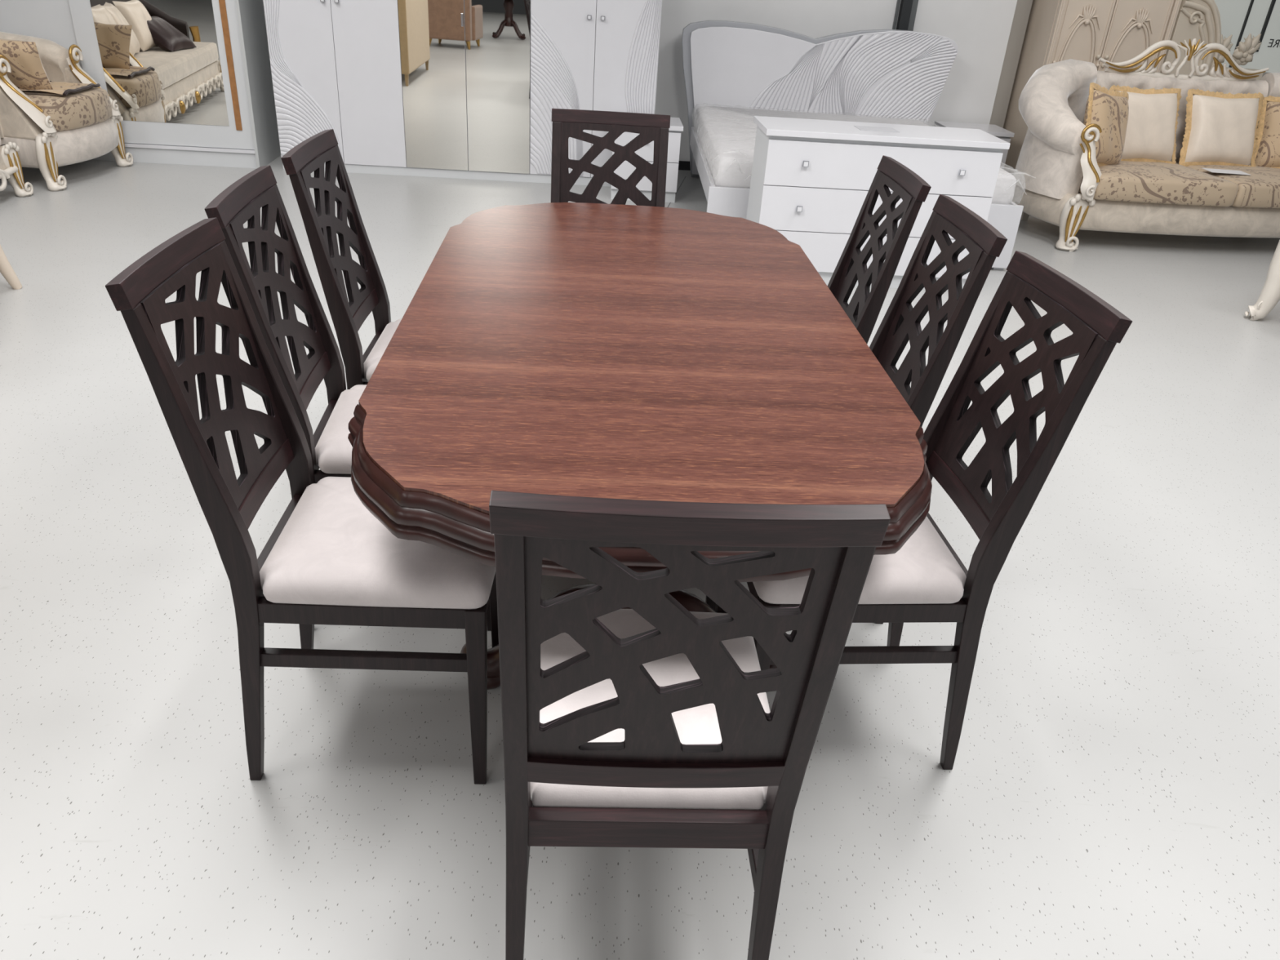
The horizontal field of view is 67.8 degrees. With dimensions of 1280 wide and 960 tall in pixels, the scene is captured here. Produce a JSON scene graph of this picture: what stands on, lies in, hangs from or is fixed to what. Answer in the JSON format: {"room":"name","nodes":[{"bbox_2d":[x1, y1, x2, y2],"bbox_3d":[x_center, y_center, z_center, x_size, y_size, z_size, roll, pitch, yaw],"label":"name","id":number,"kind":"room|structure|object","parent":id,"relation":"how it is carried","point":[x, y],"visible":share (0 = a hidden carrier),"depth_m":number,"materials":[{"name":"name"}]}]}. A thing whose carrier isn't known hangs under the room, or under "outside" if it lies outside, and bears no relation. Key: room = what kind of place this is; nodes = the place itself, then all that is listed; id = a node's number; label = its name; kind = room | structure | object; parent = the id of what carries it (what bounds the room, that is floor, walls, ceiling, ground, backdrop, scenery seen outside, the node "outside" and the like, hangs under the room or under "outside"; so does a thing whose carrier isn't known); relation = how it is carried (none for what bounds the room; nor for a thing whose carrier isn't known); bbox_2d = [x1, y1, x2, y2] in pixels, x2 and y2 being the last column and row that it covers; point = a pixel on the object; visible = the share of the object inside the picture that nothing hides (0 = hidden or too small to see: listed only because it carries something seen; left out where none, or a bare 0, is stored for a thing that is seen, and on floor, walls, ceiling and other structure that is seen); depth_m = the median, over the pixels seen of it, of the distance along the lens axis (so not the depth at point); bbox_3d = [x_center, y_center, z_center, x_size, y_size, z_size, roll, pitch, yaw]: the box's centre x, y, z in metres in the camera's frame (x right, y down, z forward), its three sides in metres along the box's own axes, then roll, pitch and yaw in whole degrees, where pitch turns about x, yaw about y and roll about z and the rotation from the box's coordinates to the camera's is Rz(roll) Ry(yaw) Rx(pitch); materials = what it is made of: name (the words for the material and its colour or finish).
{"room":"store","nodes":[
{"label":"store","id":0,"kind":"room"},
{"bbox_2d":[0,155,1279,959],"bbox_3d":[0.916,1.217,1.207,20.000,0.101,25.000,4,29,0],"label":"floor","id":1,"kind":"structure","parent":0,"point":[1111,791],"depth_m":2.21,"materials":[{"name":"plastic"}]},
{"bbox_2d":[0,244,22,289],"bbox_3d":[-3.004,-0.763,3.731,0.876,0.441,1.120,-11,32,-25],"label":"table","id":2,"kind":"object","parent":1,"relation":"on","point":[6,270],"visible":1,"depth_m":4.35,"materials":[{"name":"paint"}]},
{"bbox_2d":[0,137,33,196],"bbox_3d":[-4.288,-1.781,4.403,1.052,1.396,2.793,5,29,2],"label":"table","id":3,"kind":"object","parent":1,"relation":"on","point":[11,168],"visible":1,"depth_m":5.71,"materials":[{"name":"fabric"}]},
{"bbox_2d":[0,31,133,191],"bbox_3d":[-3.999,-2.429,6.167,0.927,0.855,0.950,5,29,2],"label":"armchair","id":4,"kind":"object","parent":1,"relation":"on","point":[50,131],"visible":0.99,"depth_m":6.01,"materials":[{"name":"beige fabric"}]},
{"bbox_2d":[0,38,53,92],"bbox_3d":[-3.873,-2.569,5.896,0.376,0.329,0.201,1,29,-5],"label":"cushion","id":5,"kind":"object","parent":4,"relation":"on","point":[28,71],"visible":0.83,"depth_m":5.85,"materials":[{"name":"beige fabric"}]},
{"bbox_2d":[16,80,100,96],"bbox_3d":[-3.750,-2.526,6.126,0.330,0.036,0.465,2,29,-3],"label":"folded throw","id":6,"kind":"object","parent":4,"relation":"on","point":[60,88],"visible":0.73,"depth_m":6.09,"materials":[{"name":"beige fabric"}]},
{"bbox_2d":[24,87,111,131],"bbox_3d":[-3.864,-2.423,6.160,0.658,0.195,0.680,5,29,2],"label":"seat cushion","id":7,"kind":"object","parent":4,"relation":"on","point":[91,108],"depth_m":6.03,"materials":[{"name":"beige fabric"}]},
{"bbox_2d":[0,0,280,168],"bbox_3d":[-3.832,-3.402,6.514,2.300,2.240,0.640,2,29,-4],"label":"wardrobe","id":8,"kind":"object","parent":1,"relation":"on","point":[190,82],"visible":0.56,"depth_m":6.55,"materials":[{"name":"white laminate"}]},
{"bbox_2d":[89,0,229,126],"bbox_3d":[-3.243,-3.307,6.268,0.791,1.816,0.003,2,29,-4],"label":"mirror","id":9,"kind":"object","parent":8,"relation":"attached to","point":[162,64],"depth_m":6.51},
{"bbox_2d":[105,217,498,784],"bbox_3d":[-0.570,0.070,1.897,0.587,1.051,0.411,2,29,-3],"label":"dining chair","id":10,"kind":"object","parent":1,"relation":"on","point":[327,559],"visible":0.88,"depth_m":1.77,"materials":[{"name":"brown wood"}]},
{"bbox_2d":[259,476,495,608],"bbox_3d":[-0.498,0.108,1.920,0.437,0.070,0.410,2,29,-3],"label":"seat cushion","id":11,"kind":"object","parent":10,"relation":"on","point":[329,552],"depth_m":1.77,"materials":[{"name":"fabric"}]},
{"bbox_2d":[280,128,401,389],"bbox_3d":[-0.632,-0.420,2.772,0.587,1.051,0.411,2,29,-3],"label":"dining chair","id":12,"kind":"object","parent":1,"relation":"on","point":[322,225],"visible":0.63,"depth_m":2.61,"materials":[{"name":"brown wood"}]},
{"bbox_2d":[363,318,401,382],"bbox_3d":[-0.560,-0.382,2.796,0.437,0.070,0.410,2,29,-3],"label":"seat cushion","id":13,"kind":"object","parent":12,"relation":"on","point":[388,328],"depth_m":2.74,"materials":[{"name":"fabric"}]},
{"bbox_2d":[204,165,491,631],"bbox_3d":[-0.623,-0.174,2.330,0.587,1.051,0.411,1,29,-6],"label":"dining chair","id":14,"kind":"object","parent":1,"relation":"on","point":[330,446],"visible":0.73,"depth_m":2.19,"materials":[{"name":"brown wood"}]},
{"bbox_2d":[315,384,366,474],"bbox_3d":[-0.550,-0.138,2.357,0.437,0.070,0.410,1,29,-6],"label":"seat cushion","id":15,"kind":"object","parent":14,"relation":"on","point":[333,447],"depth_m":2.23,"materials":[{"name":"fabric"}]},
{"bbox_2d":[262,0,662,186],"bbox_3d":[-1.208,-3.273,6.740,2.678,2.120,0.606,2,29,-4],"label":"wardrobe","id":16,"kind":"object","parent":1,"relation":"on","point":[459,89],"visible":0.8,"depth_m":6.67,"materials":[{"name":"white laminate"}]},
{"bbox_2d":[397,0,467,170],"bbox_3d":[-1.417,-3.171,6.465,0.442,2.054,0.004,2,29,-4],"label":"mirror","id":17,"kind":"object","parent":16,"relation":"on","point":[432,33],"depth_m":6.68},
{"bbox_2d":[464,0,530,173],"bbox_3d":[-0.971,-3.157,6.496,0.442,2.054,0.004,2,29,-4],"label":"mirror","id":18,"kind":"object","parent":16,"relation":"on","point":[497,32],"depth_m":6.70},
{"bbox_2d":[551,108,670,207],"bbox_3d":[-0.118,-0.687,3.321,0.411,1.051,0.587,2,29,-4],"label":"dining chair","id":19,"kind":"object","parent":1,"relation":"on","point":[566,123],"visible":0.38,"depth_m":3.33,"materials":[{"name":"brown wood"}]},
{"bbox_2d":[347,202,932,689],"bbox_3d":[-0.039,-0.101,2.557,1.121,0.774,2.152,2,29,-4],"label":"dining table","id":20,"kind":"object","parent":1,"relation":"on","point":[597,350],"visible":0.71,"depth_m":1.93,"materials":[{"name":"brown wood"}]},
{"bbox_2d":[610,117,683,202],"bbox_3d":[0.031,-2.278,6.756,0.485,0.520,0.408,2,29,-4],"label":"nightstand","id":21,"kind":"object","parent":1,"relation":"on","point":[624,170],"visible":0.27,"depth_m":6.60,"materials":[{"name":"white laminate"}]},
{"bbox_2d":[488,490,890,959],"bbox_3d":[0.011,0.350,1.467,0.411,1.051,0.587,2,29,-4],"label":"dining chair","id":22,"kind":"object","parent":1,"relation":"on","point":[651,723],"visible":1,"depth_m":1.17,"materials":[{"name":"brown wood"}]},
{"bbox_2d":[529,608,770,809],"bbox_3d":[0.005,0.348,1.552,0.410,0.070,0.437,2,29,-4],"label":"seat cushion","id":23,"kind":"object","parent":22,"relation":"on","point":[699,725],"depth_m":1.45,"materials":[{"name":"fabric"}]},
{"bbox_2d":[681,20,1023,270],"bbox_3d":[1.325,-2.351,6.402,2.063,1.151,2.280,3,29,-2],"label":"bed","id":24,"kind":"object","parent":1,"relation":"on","point":[895,73],"visible":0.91,"depth_m":7.15,"materials":[{"name":"white paint"}]},
{"bbox_2d":[695,106,1016,204],"bbox_3d":[1.324,-2.228,6.390,1.860,0.253,2.178,3,29,-2],"label":"mattress","id":25,"kind":"object","parent":24,"relation":"on","point":[726,135],"visible":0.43,"depth_m":6.15,"materials":[{"name":"white fabric"}]},
{"bbox_2d":[705,194,1007,623],"bbox_3d":[0.475,-0.177,2.476,0.587,1.051,0.411,2,29,-3],"label":"dining chair","id":26,"kind":"object","parent":1,"relation":"on","point":[900,324],"visible":0.46,"depth_m":2.31,"materials":[{"name":"brown wood"}]},
{"bbox_2d":[746,115,1010,290],"bbox_3d":[1.235,-1.502,5.221,1.264,0.800,0.454,2,29,-4],"label":"dresser","id":27,"kind":"object","parent":1,"relation":"on","point":[811,180],"visible":0.52,"depth_m":4.97,"materials":[{"name":"white laminate"}]},
{"bbox_2d":[853,125,899,132],"bbox_3d":[1.249,-1.852,5.026,0.210,0.001,0.144,1,29,-5],"label":"sheet","id":28,"kind":"object","parent":27,"relation":"on","point":[860,127],"visible":1,"depth_m":5.02,"materials":[{"name":"grey paper"}]},
{"bbox_2d":[827,155,931,343],"bbox_3d":[0.447,-0.428,2.926,0.587,1.051,0.411,2,29,-3],"label":"dining chair","id":29,"kind":"object","parent":1,"relation":"on","point":[864,308],"visible":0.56,"depth_m":2.76,"materials":[{"name":"brown wood"}]},
{"bbox_2d":[715,250,1132,769],"bbox_3d":[0.501,0.083,2.011,0.587,1.051,0.411,1,29,-6],"label":"dining chair","id":30,"kind":"object","parent":1,"relation":"on","point":[925,580],"visible":0.69,"depth_m":1.88,"materials":[{"name":"brown wood"}]},
{"bbox_2d":[752,516,966,604],"bbox_3d":[0.424,0.117,2.022,0.437,0.070,0.410,1,29,-6],"label":"seat cushion","id":31,"kind":"object","parent":30,"relation":"on","point":[924,571],"depth_m":1.87,"materials":[{"name":"fabric"}]},
{"bbox_2d":[933,120,1014,168],"bbox_3d":[2.609,-2.555,7.605,0.500,0.500,0.424,2,29,-3],"label":"nightstand","id":32,"kind":"object","parent":1,"relation":"on","point":[996,131],"visible":0.2,"depth_m":7.44,"materials":[{"name":"white laminate"}]},
{"bbox_2d":[1003,0,1182,174],"bbox_3d":[3.530,-3.392,7.476,0.915,2.200,0.633,2,29,-4],"label":"wardrobe","id":33,"kind":"object","parent":1,"relation":"on","point":[1114,31],"visible":0.5,"depth_m":7.20,"materials":[{"name":"beige paint"}]},
{"bbox_2d":[1012,38,1279,251],"bbox_3d":[3.789,-2.267,6.464,2.508,1.267,1.054,0,29,-8],"label":"sofa","id":34,"kind":"object","parent":1,"relation":"on","point":[1052,186],"visible":0.7,"depth_m":6.24,"materials":[{"name":"beige fabric"}]},
{"bbox_2d":[1080,82,1128,167],"bbox_3d":[3.038,-2.292,6.226,0.573,0.562,0.210,-19,36,-35],"label":"cushion","id":35,"kind":"object","parent":34,"relation":"on","point":[1108,109],"visible":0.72,"depth_m":6.13,"materials":[{"name":"beige fabric"}]},
{"bbox_2d":[1109,84,1182,164],"bbox_3d":[3.431,-2.411,6.498,0.570,0.491,0.255,-1,29,-10],"label":"cushion","id":36,"kind":"object","parent":34,"relation":"on","point":[1151,130],"visible":0.66,"depth_m":6.43,"materials":[{"name":"beige fabric"}]},
{"bbox_2d":[1078,160,1238,206],"bbox_3d":[3.331,-2.009,6.365,0.935,0.163,0.743,0,29,-8],"label":"seat cushion","id":37,"kind":"object","parent":34,"relation":"on","point":[1153,184],"depth_m":6.09,"materials":[{"name":"beige fabric"}]},
{"bbox_2d":[1178,88,1264,166],"bbox_3d":[4.015,-2.414,6.579,0.570,0.498,0.250,1,29,-5],"label":"cushion","id":38,"kind":"object","parent":34,"relation":"on","point":[1221,128],"visible":0.99,"depth_m":6.52,"materials":[{"name":"beige fabric"}]},
{"bbox_2d":[1202,168,1251,175],"bbox_3d":[3.907,-2.057,6.350,0.260,0.002,0.140,4,29,0],"label":"paper card","id":39,"kind":"object","parent":34,"relation":"on","point":[1216,171],"visible":1,"depth_m":6.34,"materials":[{"name":"white paper"}]},
{"bbox_2d":[1175,162,1279,208],"bbox_3d":[4.261,-2.014,6.494,0.935,0.163,0.743,0,29,-8],"label":"seat cushion","id":40,"kind":"object","parent":34,"relation":"on","point":[1260,189],"depth_m":6.17,"materials":[{"name":"beige fabric"}]},
{"bbox_2d":[1254,95,1279,168],"bbox_3d":[4.542,-2.378,6.590,0.547,0.515,0.232,13,30,16],"label":"cushion","id":41,"kind":"object","parent":34,"relation":"on","point":[1267,154],"visible":0.75,"depth_m":6.61,"materials":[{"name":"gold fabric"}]},
{"bbox_2d":[1160,0,1221,75],"bbox_3d":[4.208,-2.984,7.428,0.427,1.619,0.076,2,29,-4],"label":"headboard","id":42,"kind":"object","parent":1,"relation":"on","point":[1198,20],"visible":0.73,"depth_m":7.18,"materials":[{"name":"beige paint"}]},
{"bbox_2d":[1217,33,1263,79],"bbox_3d":[4.612,-2.899,7.673,0.540,1.284,0.112,2,29,-4],"label":"carved ornament","id":43,"kind":"object","parent":1,"relation":"on","point":[1242,54],"visible":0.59,"depth_m":7.39,"materials":[{"name":"beige paint"}]},
{"bbox_2d":[1244,240,1279,320],"bbox_3d":[3.786,-0.969,4.951,0.900,0.482,0.576,-2,29,-10],"label":"coffee table","id":44,"kind":"object","parent":1,"relation":"on","point":[1269,296],"visible":1,"depth_m":5.07,"materials":[{"name":"beige wood"}]},
{"bbox_2d":[654,0,1017,161],"bbox_3d":[-2.958,-4.265,6.776,11.787,3.600,0.151,2,29,-4],"label":"wall","id":45,"kind":"structure","parent":0,"point":[980,29],"depth_m":7.36,"materials":[{"name":"white paint"}]},
{"bbox_2d":[678,160,690,170],"bbox_3d":[1.550,-2.534,7.877,2.480,0.070,0.012,2,29,-4],"label":"baseboard","id":46,"kind":"structure","parent":45,"relation":"attached to","point":[682,165],"depth_m":7.79,"materials":[{"name":"metal"}]},
{"bbox_2d":[892,0,900,29],"bbox_3d":[2.038,-4.550,6.771,0.020,2.480,0.018,2,29,-4],"label":"trim strip","id":47,"kind":"object","parent":45,"relation":"attached to","point":[898,1],"depth_m":7.31,"materials":[{"name":"grey metal"}]},
{"bbox_2d":[896,0,913,30],"bbox_3d":[2.091,-4.491,6.775,0.070,2.580,0.073,2,29,-4],"label":"trim column","id":48,"kind":"structure","parent":45,"relation":"attached to","point":[905,7],"depth_m":7.27,"materials":[{"name":"metal"}]},
{"bbox_2d":[907,0,918,31],"bbox_3d":[2.151,-4.495,6.790,0.048,2.580,0.048,2,29,-4],"label":"trim","id":49,"kind":"structure","parent":45,"relation":"attached to","point":[915,2],"depth_m":7.29,"materials":[{"name":"grey metal"}]},
{"bbox_2d":[989,0,1032,128],"bbox_3d":[2.995,-4.136,7.304,0.161,3.600,0.380,2,29,-4],"label":"wall pier","id":50,"kind":"object","parent":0,"point":[1023,7],"depth_m":7.58,"materials":[{"name":"grey paint"}]},
{"bbox_3d":[6.529,-4.416,8.261,6.700,3.600,0.150,2,29,-4],"label":"wall","id":51,"kind":"structure","parent":0,"visible":0},
{"bbox_2d":[1213,0,1279,76],"bbox_3d":[6.199,-4.441,7.509,3.850,2.470,0.081,2,29,-4],"label":"window","id":52,"kind":"structure","parent":51,"relation":"in","point":[1239,19],"depth_m":7.84,"materials":[{"name":"clear glass"}]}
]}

